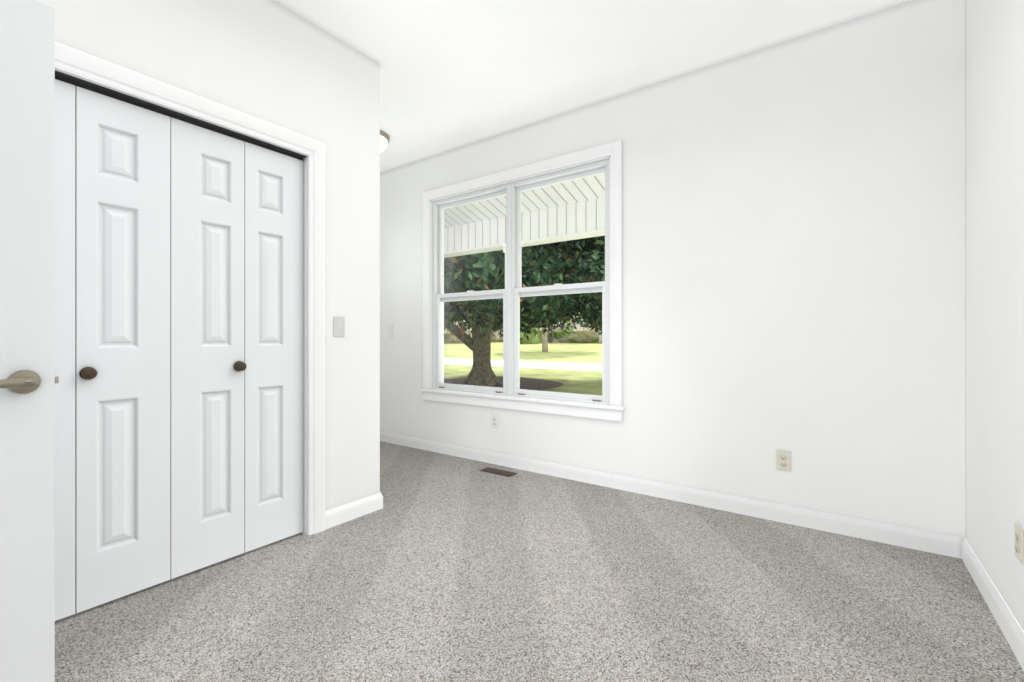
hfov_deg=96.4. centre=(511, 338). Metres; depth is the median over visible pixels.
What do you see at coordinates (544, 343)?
tree
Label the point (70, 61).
trim
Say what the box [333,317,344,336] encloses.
light switch
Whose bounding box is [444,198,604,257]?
beam
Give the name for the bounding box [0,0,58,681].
entry door
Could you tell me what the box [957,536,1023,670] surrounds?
baseboard
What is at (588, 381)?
ground
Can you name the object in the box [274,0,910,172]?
ceiling
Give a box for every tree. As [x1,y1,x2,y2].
[444,236,604,386]
[541,316,581,351]
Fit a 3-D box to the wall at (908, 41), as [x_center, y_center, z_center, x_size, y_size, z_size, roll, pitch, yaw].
[0.244,-1.505,3.699,5.190,0.410,0.180,0,0,36]
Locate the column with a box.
[503,246,505,288]
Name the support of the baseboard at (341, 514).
attached to the wall at (345, 103)
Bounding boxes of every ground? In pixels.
[444,342,601,394]
[444,377,563,390]
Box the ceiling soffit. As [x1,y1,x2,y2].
[444,173,604,227]
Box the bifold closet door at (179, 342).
[55,70,306,620]
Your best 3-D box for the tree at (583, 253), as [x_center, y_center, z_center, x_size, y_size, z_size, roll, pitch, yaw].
[-1.011,-3.949,16.870,14.857,11.641,14.817,0,0,36]
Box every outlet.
[492,414,498,427]
[777,450,790,470]
[1015,522,1022,562]
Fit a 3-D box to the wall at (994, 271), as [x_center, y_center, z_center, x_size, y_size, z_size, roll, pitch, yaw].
[1.161,-0.325,0.651,0.150,2.770,3.710,0,0,36]
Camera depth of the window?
3.78 m
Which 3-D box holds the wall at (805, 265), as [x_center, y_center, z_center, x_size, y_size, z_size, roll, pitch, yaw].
[1.555,-0.409,2.761,1.965,1.782,0.180,0,0,36]
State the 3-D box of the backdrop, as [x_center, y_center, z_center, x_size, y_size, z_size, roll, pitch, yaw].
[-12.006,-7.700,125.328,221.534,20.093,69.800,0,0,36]
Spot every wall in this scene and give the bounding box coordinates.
[36,0,379,510]
[380,0,964,212]
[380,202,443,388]
[380,385,964,537]
[622,68,964,437]
[965,0,1023,630]
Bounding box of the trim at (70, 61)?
[55,42,324,534]
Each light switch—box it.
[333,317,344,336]
[388,326,392,336]
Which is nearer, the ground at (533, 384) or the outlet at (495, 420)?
the outlet at (495, 420)
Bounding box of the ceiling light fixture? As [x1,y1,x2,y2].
[380,130,389,152]
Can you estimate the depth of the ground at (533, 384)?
17.69 m
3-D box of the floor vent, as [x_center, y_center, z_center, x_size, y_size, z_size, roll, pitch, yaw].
[-0.108,1.057,3.626,0.297,0.006,0.114,0,0,36]
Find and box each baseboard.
[325,492,380,529]
[380,431,956,557]
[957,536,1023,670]
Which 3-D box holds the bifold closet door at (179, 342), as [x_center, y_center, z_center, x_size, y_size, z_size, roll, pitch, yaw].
[-1.476,0.029,1.984,0.078,2.033,1.212,0,0,36]
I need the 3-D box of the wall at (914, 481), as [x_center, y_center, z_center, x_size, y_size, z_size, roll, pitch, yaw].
[0.244,0.771,3.699,5.190,0.578,0.180,0,0,36]
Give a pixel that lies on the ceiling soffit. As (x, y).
(560, 195)
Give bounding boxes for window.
[420,140,624,421]
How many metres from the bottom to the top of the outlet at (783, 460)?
0.114 m
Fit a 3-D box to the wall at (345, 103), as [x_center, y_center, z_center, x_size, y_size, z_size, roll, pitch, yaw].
[-1.368,-0.325,2.190,0.115,2.770,1.711,0,0,36]
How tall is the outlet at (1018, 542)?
0.114 m
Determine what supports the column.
on the floor
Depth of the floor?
1.83 m
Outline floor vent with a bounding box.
[479,467,517,476]
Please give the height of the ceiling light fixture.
0.162 m
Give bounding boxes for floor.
[55,441,1023,681]

